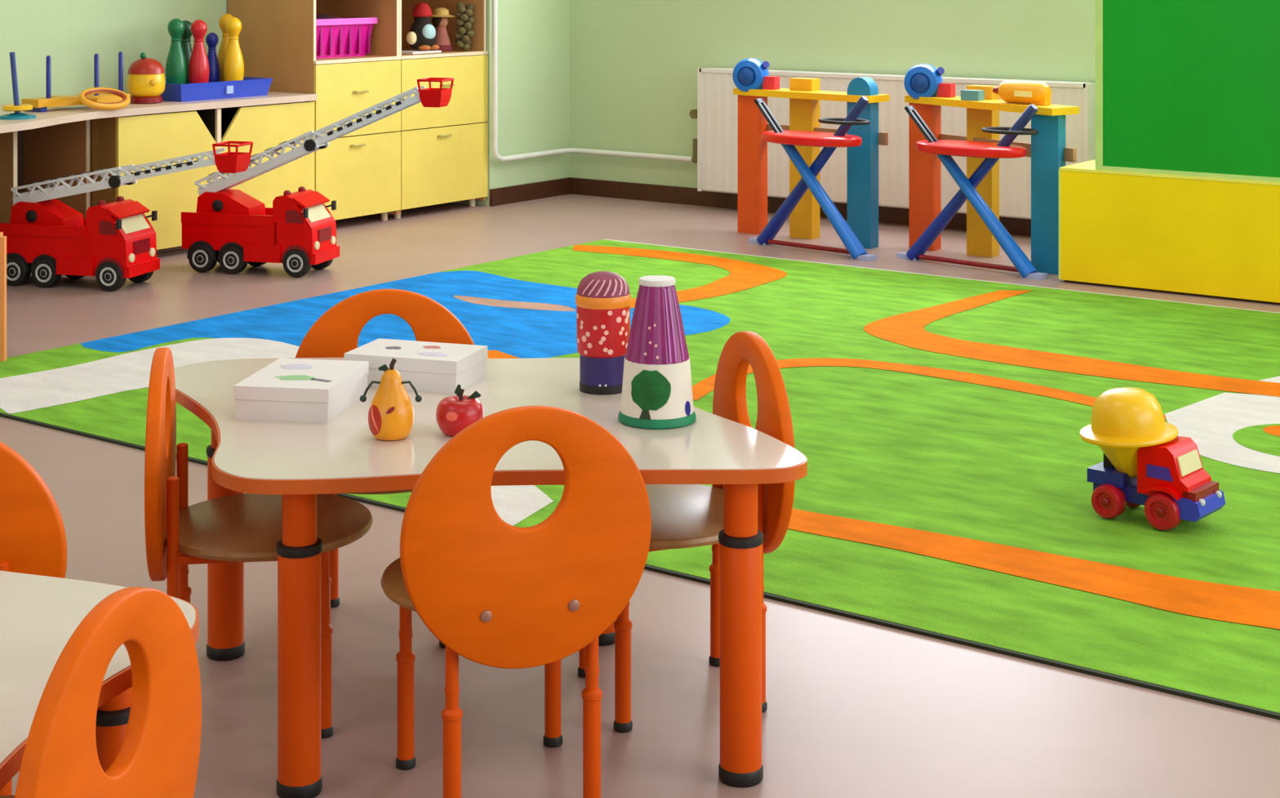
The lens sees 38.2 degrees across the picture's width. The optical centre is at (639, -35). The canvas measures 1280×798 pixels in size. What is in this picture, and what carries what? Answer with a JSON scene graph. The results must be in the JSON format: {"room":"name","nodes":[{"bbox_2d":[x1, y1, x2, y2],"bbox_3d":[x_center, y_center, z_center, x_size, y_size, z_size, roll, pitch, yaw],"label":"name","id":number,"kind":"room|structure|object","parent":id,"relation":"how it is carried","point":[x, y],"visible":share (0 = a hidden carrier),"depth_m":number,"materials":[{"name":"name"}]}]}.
{"room":"children's room","nodes":[
{"label":"children's room","id":0,"kind":"room"},
{"bbox_2d":[0,0,569,205],"bbox_3d":[-4.018,-0.075,6.702,0.820,2.850,11.120,0,0,36],"label":"wall","id":1,"kind":"structure","parent":0,"point":[534,35],"depth_m":9.54,"materials":[{"name":"green paint"}]},
{"bbox_2d":[489,177,569,206],"bbox_3d":[-0.630,1.302,10.651,0.020,0.095,0.707,0,0,36],"label":"baseboard","id":2,"kind":"structure","parent":1,"relation":"attached to","point":[547,188],"depth_m":10.62,"materials":[{"name":"brown wood"}]},
{"bbox_2d":[0,193,1279,797],"bbox_3d":[-0.001,1.400,3.783,10.750,0.100,11.420,0,0,36],"label":"floor","id":3,"kind":"structure","parent":0,"point":[856,708],"depth_m":3.46,"materials":[{"name":"beige laminate"}]},
{"bbox_2d":[0,231,6,361],"bbox_3d":[-2.477,1.135,6.275,0.640,0.430,0.280,0,0,0],"label":"bench","id":4,"kind":"object","parent":3,"relation":"on","point":[2,238],"visible":1,"depth_m":6.26,"materials":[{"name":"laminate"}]},
{"bbox_2d":[0,441,66,795],"bbox_3d":[-1.054,1.020,2.595,0.405,0.660,0.393,0,0,-5],"label":"child chair","id":5,"kind":"object","parent":3,"relation":"on","point":[33,536],"visible":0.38,"depth_m":2.78,"materials":[{"name":"orange laminate"}]},
{"bbox_2d":[0,120,89,222],"bbox_3d":[-3.204,1.014,7.848,0.471,0.671,1.732,0,0,36],"label":"open shelf unit","id":6,"kind":"object","parent":3,"relation":"on","point":[59,150],"visible":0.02,"depth_m":8.47,"materials":[{"name":"brown wood"}]},
{"bbox_2d":[0,569,199,790],"bbox_3d":[-1.059,1.085,2.108,1.192,0.530,0.929,0,0,25],"label":"table","id":7,"kind":"object","parent":3,"relation":"on","point":[39,614],"visible":0.44,"depth_m":2.28,"materials":[{"name":"beige laminate"}]},
{"bbox_2d":[0,586,201,797],"bbox_3d":[-0.752,1.020,2.054,0.393,0.660,0.405,0,0,11],"label":"child chair","id":8,"kind":"object","parent":3,"relation":"on","point":[157,756],"visible":1,"depth_m":2.04,"materials":[{"name":"orange laminate"}]},
{"bbox_2d":[0,141,253,291],"bbox_3d":[-2.165,1.041,7.776,1.121,0.618,0.300,0,0,16],"label":"fire engine","id":9,"kind":"object","parent":3,"relation":"on","point":[47,238],"visible":0.98,"depth_m":7.73,"materials":[{"name":"red plastic"}]},
{"bbox_2d":[114,218,121,229],"bbox_3d":[-2.160,1.068,7.641,0.025,0.040,0.054,0,0,-26],"label":"mirror","id":10,"kind":"object","parent":9,"relation":"attached to","point":[117,222],"depth_m":7.62,"materials":[{"name":"black plastic"}]},
{"bbox_2d":[133,237,150,254],"bbox_3d":[-2.094,1.177,7.755,0.008,0.055,0.120,0,0,16],"label":"grille","id":11,"kind":"object","parent":9,"relation":"attached to","point":[141,246],"depth_m":7.75,"materials":[{"name":"red plastic"}]},
{"bbox_2d":[145,210,157,220],"bbox_3d":[-2.088,1.068,7.886,0.054,0.040,0.025,0,0,-31],"label":"mirror","id":12,"kind":"object","parent":9,"relation":"attached to","point":[154,213],"depth_m":7.88,"materials":[{"name":"black plastic"}]},
{"bbox_2d":[89,100,314,257],"bbox_3d":[-2.257,1.014,8.992,0.657,0.671,1.215,0,0,36],"label":"base cabinet","id":13,"kind":"object","parent":3,"relation":"on","point":[135,140],"visible":0.29,"depth_m":8.62,"materials":[{"name":"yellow wood"}]},
{"bbox_2d":[0,91,317,133],"bbox_3d":[-2.637,0.661,8.192,0.997,0.032,2.956,0,0,36],"label":"countertop","id":14,"kind":"structure","parent":13,"relation":"on","point":[70,113],"depth_m":8.40,"materials":[{"name":"beige wood"}]},
{"bbox_2d":[0,52,35,119],"bbox_3d":[-2.634,0.504,7.808,0.150,0.281,0.150,0,0,36],"label":"stand","id":15,"kind":"object","parent":14,"relation":"on","point":[16,107],"visible":1,"depth_m":7.79,"materials":[{"name":"teal plastic"}]},
{"bbox_2d":[21,51,129,112],"bbox_3d":[-2.548,0.523,8.351,0.504,0.244,0.327,0,0,-30],"label":"stand","id":16,"kind":"object","parent":14,"relation":"on","point":[41,104],"visible":0.89,"depth_m":8.26,"materials":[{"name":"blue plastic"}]},
{"bbox_2d":[78,87,130,110],"bbox_3d":[-2.398,0.595,8.269,0.144,0.096,0.260,0,0,36],"label":"ring","id":17,"kind":"object","parent":14,"relation":"on","point":[82,97],"visible":1,"depth_m":8.25,"materials":[{"name":"orange plastic"}]},
{"bbox_2d":[126,52,165,103],"bbox_3d":[-2.321,0.526,8.683,0.183,0.238,0.176,0,0,36],"label":"jar","id":18,"kind":"object","parent":14,"relation":"on","point":[145,82],"visible":1,"depth_m":8.62,"materials":[{"name":"red plastic"}]},
{"bbox_2d":[160,76,272,102],"bbox_3d":[-2.136,0.603,9.055,0.340,0.085,0.580,0,0,36],"label":"tray","id":19,"kind":"object","parent":14,"relation":"on","point":[249,86],"visible":0.77,"depth_m":8.91,"materials":[{"name":"plastic"}]},
{"bbox_2d":[165,18,186,84],"bbox_3d":[-2.255,0.436,8.975,0.103,0.359,0.103,0,0,36],"label":"skittle","id":20,"kind":"object","parent":19,"relation":"in","point":[175,64],"visible":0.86,"depth_m":8.94,"materials":[{"name":"green plastic"}]},
{"bbox_2d":[181,20,191,84],"bbox_3d":[-2.249,0.443,9.137,0.099,0.345,0.099,0,0,36],"label":"skittle","id":21,"kind":"object","parent":19,"relation":"in","point":[185,37],"visible":0.44,"depth_m":9.11,"materials":[{"name":"green plastic"}]},
{"bbox_2d":[188,19,208,83],"bbox_3d":[-2.154,0.439,9.012,0.101,0.352,0.101,0,0,36],"label":"skittle","id":22,"kind":"object","parent":19,"relation":"in","point":[198,65],"visible":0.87,"depth_m":8.98,"materials":[{"name":"red plastic"}]},
{"bbox_2d":[205,32,220,82],"bbox_3d":[-2.138,0.474,9.222,0.080,0.281,0.080,0,0,36],"label":"skittle","id":23,"kind":"object","parent":19,"relation":"in","point":[211,38],"visible":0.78,"depth_m":9.20,"materials":[{"name":"blue plastic"}]},
{"bbox_2d":[217,13,233,81],"bbox_3d":[-2.086,0.429,9.328,0.107,0.373,0.107,0,0,36],"label":"skittle","id":24,"kind":"object","parent":19,"relation":"in","point":[224,45],"visible":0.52,"depth_m":9.29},
{"bbox_2d":[222,17,244,81],"bbox_3d":[-2.024,0.436,9.192,0.103,0.359,0.103,0,0,36],"label":"skittle","id":25,"kind":"object","parent":19,"relation":"in","point":[233,64],"visible":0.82,"depth_m":9.16,"materials":[{"name":"yellow plastic"}]},
{"bbox_2d":[144,346,373,737],"bbox_3d":[-0.683,1.020,3.351,0.393,0.660,0.405,0,0,-10],"label":"child chair","id":26,"kind":"object","parent":3,"relation":"on","point":[244,526],"visible":0.76,"depth_m":3.24,"materials":[{"name":"orange laminate"}]},
{"bbox_2d":[227,0,401,220],"bbox_3d":[-1.705,0.350,9.731,0.682,2.000,0.621,0,0,36],"label":"storage cabinet","id":27,"kind":"object","parent":3,"relation":"on","point":[359,170],"visible":0.63,"depth_m":9.53,"materials":[{"name":"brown wood"}]},
{"bbox_2d":[315,17,377,58],"bbox_3d":[-1.660,0.377,9.701,0.290,0.204,0.545,0,0,36],"label":"basket","id":28,"kind":"object","parent":27,"relation":"in","point":[340,37],"visible":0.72,"depth_m":9.65,"materials":[{"name":"plastic"}]},
{"bbox_2d":[315,13,336,19],"bbox_3d":[-1.676,0.277,9.688,0.140,0.045,0.210,0,0,36],"label":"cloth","id":29,"kind":"object","parent":28,"relation":"in","point":[317,16],"visible":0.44,"depth_m":9.65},
{"bbox_2d":[181,77,453,277],"bbox_3d":[-1.408,0.918,8.102,1.218,0.865,0.300,0,0,16],"label":"fire engine","id":30,"kind":"object","parent":3,"relation":"on","point":[229,227],"visible":0.98,"depth_m":8.07,"materials":[{"name":"red plastic"}]},
{"bbox_2d":[300,208,308,217],"bbox_3d":[-1.449,1.068,7.981,0.025,0.040,0.054,0,0,-26],"label":"mirror","id":31,"kind":"object","parent":30,"relation":"attached to","point":[304,212],"depth_m":7.97,"materials":[{"name":"black plastic"}]},
{"bbox_2d":[318,226,331,242],"bbox_3d":[-1.383,1.177,8.095,0.008,0.055,0.120,0,0,16],"label":"grille","id":32,"kind":"object","parent":30,"relation":"attached to","point":[324,232],"depth_m":8.09,"materials":[{"name":"red plastic"}]},
{"bbox_2d":[325,200,336,209],"bbox_3d":[-1.377,1.068,8.226,0.054,0.040,0.025,0,0,-31],"label":"mirror","id":33,"kind":"object","parent":30,"relation":"attached to","point":[333,205],"depth_m":8.22,"materials":[{"name":"black plastic"}]},
{"bbox_2d":[295,288,474,648],"bbox_3d":[-0.522,1.020,3.760,0.405,0.660,0.393,0,0,-6],"label":"child chair","id":34,"kind":"object","parent":3,"relation":"on","point":[336,332],"visible":0.23,"depth_m":3.92,"materials":[{"name":"orange laminate"}]},
{"bbox_2d":[394,0,488,218],"bbox_3d":[-1.315,0.350,10.268,0.682,2.000,0.703,0,0,36],"label":"storage cabinet","id":35,"kind":"object","parent":3,"relation":"on","point":[444,150],"visible":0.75,"depth_m":10.15,"materials":[{"name":"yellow wood"}]},
{"bbox_2d":[401,49,441,53],"bbox_3d":[-1.242,0.473,10.153,0.195,0.011,0.230,0,0,36],"label":"board","id":36,"kind":"object","parent":35,"relation":"on","point":[404,51],"visible":0.64,"depth_m":10.12,"materials":[{"name":"white wood"}]},
{"bbox_2d":[406,2,439,50],"bbox_3d":[-1.209,0.335,10.182,0.166,0.265,0.189,0,0,36],"label":"penguin","id":37,"kind":"object","parent":36,"relation":"on","point":[421,35],"visible":1,"depth_m":10.15,"materials":[{"name":"black fabric"}]},
{"bbox_2d":[431,7,454,51],"bbox_3d":[-1.113,0.356,10.326,0.156,0.244,0.156,0,0,36],"label":"doll","id":38,"kind":"object","parent":35,"relation":"in","point":[439,20],"visible":0.91,"depth_m":10.29,"materials":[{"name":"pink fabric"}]},
{"bbox_2d":[454,1,475,51],"bbox_3d":[-0.984,0.341,10.347,0.110,0.275,0.100,0,0,13],"label":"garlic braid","id":39,"kind":"object","parent":35,"relation":"in","point":[464,23],"visible":1,"depth_m":10.32},
{"bbox_2d":[173,357,807,797],"bbox_3d":[-0.348,1.085,3.430,1.191,0.530,0.931,0,0,-5],"label":"table","id":40,"kind":"object","parent":3,"relation":"on","point":[298,461],"visible":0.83,"depth_m":3.05,"materials":[{"name":"beige laminate"}]},
{"bbox_2d":[233,357,368,422],"bbox_3d":[-0.628,0.790,3.445,0.179,0.061,0.239,0,0,9],"label":"box","id":41,"kind":"object","parent":40,"relation":"on","point":[293,389],"visible":1,"depth_m":3.34,"materials":[{"name":"white cardboard"}]},
{"bbox_2d":[275,374,314,380],"bbox_3d":[-0.637,0.760,3.405,0.073,0.001,0.041,0,0,-7],"label":"picture","id":42,"kind":"object","parent":41,"relation":"on","point":[277,377],"depth_m":3.40,"materials":[{"name":"green"}]},
{"bbox_2d":[280,364,312,368],"bbox_3d":[-0.652,0.760,3.498,0.061,0.001,0.041,0,0,-12],"label":"picture","id":43,"kind":"object","parent":41,"relation":"on","point":[282,366],"depth_m":3.50,"materials":[{"name":"purple"}]},
{"bbox_2d":[311,377,332,382],"bbox_3d":[-0.585,0.760,3.385,0.044,0.001,0.011,0,0,30],"label":"picture","id":44,"kind":"object","parent":41,"relation":"on","point":[313,380],"depth_m":3.38,"materials":[{"name":"grey"}]},
{"bbox_2d":[360,358,422,440],"bbox_3d":[-0.432,0.751,3.207,0.085,0.138,0.083,0,0,43],"label":"pear","id":45,"kind":"object","parent":40,"relation":"on","point":[391,411],"visible":1,"depth_m":3.19,"materials":[{"name":"yellow plastic"}]},
{"bbox_2d":[344,337,487,393],"bbox_3d":[-0.441,0.789,3.647,0.239,0.063,0.154,0,0,18],"label":"box","id":46,"kind":"object","parent":40,"relation":"on","point":[432,366],"visible":0.96,"depth_m":3.59,"materials":[{"name":"white cardboard"}]},
{"bbox_2d":[385,346,400,349],"bbox_3d":[-0.490,0.758,3.662,0.033,0.001,0.024,0,0,-6],"label":"picture","id":47,"kind":"object","parent":46,"relation":"on","point":[386,347],"depth_m":3.66,"materials":[{"name":"grey paint"}]},
{"bbox_2d":[422,345,440,348],"bbox_3d":[-0.414,0.758,3.669,0.037,0.001,0.025,0,0,-3],"label":"picture","id":48,"kind":"object","parent":46,"relation":"on","point":[424,346],"depth_m":3.67,"materials":[{"name":"red"}]},
{"bbox_2d":[417,351,448,355],"bbox_3d":[-0.405,0.758,3.603,0.064,0.001,0.031,0,0,4],"label":"picture","id":49,"kind":"object","parent":46,"relation":"on","point":[419,353],"depth_m":3.60,"materials":[{"name":"purple"}]},
{"bbox_2d":[435,384,484,436],"bbox_3d":[-0.316,0.777,3.235,0.084,0.087,0.085,0,0,0],"label":"apple","id":50,"kind":"object","parent":40,"relation":"on","point":[454,413],"visible":0.85,"depth_m":3.21,"materials":[{"name":"red plastic"}]},
{"bbox_2d":[575,271,631,395],"bbox_3d":[-0.071,0.706,3.574,0.109,0.228,0.109,0,0,0],"label":"canister","id":51,"kind":"object","parent":40,"relation":"on","point":[602,298],"visible":0.96,"depth_m":3.53,"materials":[{"name":"red plastic"}]},
{"bbox_2d":[582,335,586,342],"bbox_3d":[-0.107,0.714,3.537,0.013,0.011,0.002,0,0,44],"label":"dot","id":52,"kind":"object","parent":51,"relation":"attached to","point":[584,337],"depth_m":3.54,"materials":[{"name":"white paint"}]},
{"bbox_2d":[586,342,592,347],"bbox_3d":[-0.096,0.726,3.530,0.011,0.010,0.002,0,0,29],"label":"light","id":53,"kind":"object","parent":51,"relation":"attached to","point":[588,344],"depth_m":3.53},
{"bbox_2d":[600,336,605,341],"bbox_3d":[-0.070,0.712,3.523,0.010,0.009,0.002,0,0,0],"label":"light","id":54,"kind":"object","parent":51,"relation":"attached to","point":[602,338],"depth_m":3.52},
{"bbox_2d":[607,349,613,354],"bbox_3d":[-0.057,0.737,3.526,0.011,0.010,0.002,0,0,-16],"label":"light","id":55,"kind":"object","parent":51,"relation":"on","point":[609,351],"depth_m":3.52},
{"bbox_2d":[616,316,621,322],"bbox_3d":[-0.041,0.677,3.532,0.011,0.011,0.009,0,0,0],"label":"light","id":56,"kind":"object","parent":51,"relation":"attached to","point":[618,319],"depth_m":3.53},
{"bbox_2d":[622,309,626,315],"bbox_3d":[-0.031,0.665,3.542,0.002,0.011,0.012,0,0,39],"label":"light","id":57,"kind":"object","parent":51,"relation":"on","point":[624,311],"depth_m":3.54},
{"bbox_2d":[617,275,696,429],"bbox_3d":[0.031,0.692,3.333,0.141,0.256,0.141,0,0,0],"label":"toy","id":58,"kind":"object","parent":40,"relation":"on","point":[657,386],"visible":1,"depth_m":3.29,"materials":[{"name":"purple plastic"}]},
{"bbox_2d":[380,404,651,797],"bbox_3d":[-0.237,1.020,3.060,0.405,0.660,0.393,0,0,-20],"label":"child chair","id":59,"kind":"object","parent":3,"relation":"on","point":[496,593],"visible":1,"depth_m":2.88,"materials":[{"name":"orange laminate"}]},
{"bbox_2d":[0,239,1279,719],"bbox_3d":[1.263,1.345,5.626,6.378,0.010,3.892,0,0,36],"label":"rug","id":60,"kind":"object","parent":3,"relation":"on","point":[945,492],"visible":0.69,"depth_m":5.46,"materials":[{"name":"green carpet"}]},
{"bbox_2d":[1079,386,1225,530],"bbox_3d":[1.231,1.187,4.482,0.333,0.305,0.236,0,0,42],"label":"truck","id":61,"kind":"object","parent":60,"relation":"on","point":[1146,462],"visible":1,"depth_m":4.43,"materials":[{"name":"blue plastic"}]},
{"bbox_2d":[1182,480,1218,502],"bbox_3d":[1.336,1.252,4.396,0.033,0.024,0.128,0,0,42],"label":"hood","id":62,"kind":"object","parent":61,"relation":"attached to","point":[1192,491],"depth_m":4.37,"materials":[{"name":"red plastic"}]},
{"bbox_2d":[555,330,795,732],"bbox_3d":[0.036,1.020,3.420,0.393,0.660,0.405,0,0,-16],"label":"child chair","id":63,"kind":"object","parent":3,"relation":"on","point":[682,515],"visible":0.5,"depth_m":3.35,"materials":[{"name":"orange laminate"}]},
{"bbox_2d":[732,57,889,248],"bbox_3d":[0.827,0.908,9.104,0.875,0.883,0.201,0,0,43],"label":"workbench","id":64,"kind":"object","parent":3,"relation":"on","point":[752,79],"visible":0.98,"depth_m":9.15,"materials":[{"name":"yellow plastic"}]},
{"bbox_2d":[733,88,889,102],"bbox_3d":[0.837,0.636,9.114,0.844,0.032,0.170,0,0,43],"label":"countertop","id":65,"kind":"structure","parent":64,"relation":"on","point":[783,92],"depth_m":9.02,"materials":[{"name":"yellow plastic"}]},
{"bbox_2d":[748,96,876,261],"bbox_3d":[0.809,0.982,8.739,0.763,0.754,0.288,0,0,42],"label":"folding stand","id":66,"kind":"object","parent":3,"relation":"on","point":[788,140],"visible":1,"depth_m":8.67,"materials":[{"name":"blue plastic"}]},
{"bbox_2d":[761,130,862,146],"bbox_3d":[0.809,0.818,8.739,0.554,0.044,0.288,0,0,42],"label":"tray","id":67,"kind":"object","parent":66,"relation":"on","point":[786,138],"depth_m":8.63,"materials":[{"name":"red plastic"}]},
{"bbox_2d":[897,104,1048,279],"bbox_3d":[1.476,0.982,8.252,0.804,0.755,0.288,0,0,44],"label":"folding stand","id":68,"kind":"object","parent":3,"relation":"on","point":[944,149],"visible":1,"depth_m":8.18,"materials":[{"name":"blue plastic"}]},
{"bbox_2d":[915,139,1026,158],"bbox_3d":[1.476,0.818,8.252,0.554,0.044,0.288,0,0,44],"label":"tray","id":69,"kind":"object","parent":68,"relation":"on","point":[944,148],"depth_m":8.14,"materials":[{"name":"red plastic"}]},
{"bbox_2d":[903,63,1079,274],"bbox_3d":[1.614,0.908,8.486,0.246,0.883,0.990,0,0,-36],"label":"workbench","id":70,"kind":"object","parent":3,"relation":"on","point":[926,91],"visible":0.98,"depth_m":8.57,"materials":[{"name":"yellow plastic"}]},
{"bbox_2d":[960,89,984,100],"bbox_3d":[1.533,0.597,8.515,0.090,0.045,0.060,0,0,36],"label":"block","id":71,"kind":"object","parent":70,"relation":"on","point":[966,95],"visible":1,"depth_m":8.49,"materials":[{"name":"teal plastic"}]},
{"bbox_2d":[904,95,1079,115],"bbox_3d":[1.599,0.636,8.473,0.170,0.032,0.954,0,0,-34],"label":"countertop","id":72,"kind":"structure","parent":70,"relation":"on","point":[989,104],"depth_m":8.35,"materials":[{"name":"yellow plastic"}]},
{"bbox_2d":[992,80,1051,105],"bbox_3d":[1.713,0.567,8.300,0.108,0.104,0.290,0,0,-44],"label":"drill","id":73,"kind":"object","parent":70,"relation":"on","point":[1020,91],"visible":1,"depth_m":8.24,"materials":[{"name":"orange plastic"}]},
{"bbox_2d":[1058,160,1279,304],"bbox_3d":[3.143,1.105,7.122,3.086,0.490,0.372,0,0,36],"label":"box","id":74,"kind":"object","parent":3,"relation":"on","point":[1206,237],"visible":0.97,"depth_m":7.59,"materials":[{"name":"laminate"}]},
{"bbox_2d":[1095,0,1279,182],"bbox_3d":[3.117,0.225,6.947,2.924,1.270,0.045,0,0,36],"label":"chalkboard","id":75,"kind":"object","parent":74,"relation":"on","point":[1184,87],"visible":1,"depth_m":7.55,"materials":[{"name":"green"}]},
{"bbox_2d":[569,0,1095,187],"bbox_3d":[3.311,-0.075,8.342,10.750,2.850,0.150,0,0,36],"label":"wall","id":76,"kind":"structure","parent":0,"point":[634,64],"depth_m":10.23,"materials":[{"name":"green paint"}]},
{"bbox_2d":[492,0,693,162],"bbox_3d":[-0.265,-0.193,10.363,0.891,2.594,0.716,0,0,36],"label":"pipe","id":77,"kind":"object","parent":76,"relation":"attached to","point":[495,2],"visible":1,"depth_m":10.40,"materials":[{"name":"white paint"}]},
{"bbox_2d":[568,177,1031,235],"bbox_3d":[3.532,1.302,8.077,9.780,0.095,0.020,0,0,36],"label":"baseboard","id":78,"kind":"structure","parent":76,"relation":"attached to","point":[600,188],"depth_m":10.39,"materials":[{"name":"brown wood"}]},
{"bbox_2d":[688,67,1095,218],"bbox_3d":[1.239,0.910,9.652,2.370,0.680,0.125,0,0,36],"label":"radiator","id":79,"kind":"object","parent":76,"relation":"attached to","point":[715,148],"visible":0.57,"depth_m":9.57,"materials":[{"name":"white metal"}]},
{"bbox_2d":[700,67,1092,88],"bbox_3d":[1.276,0.580,9.626,2.250,0.020,0.125,0,0,36],"label":"grille","id":80,"kind":"object","parent":79,"relation":"attached to","point":[828,77],"depth_m":9.66,"materials":[{"name":"white metal"}]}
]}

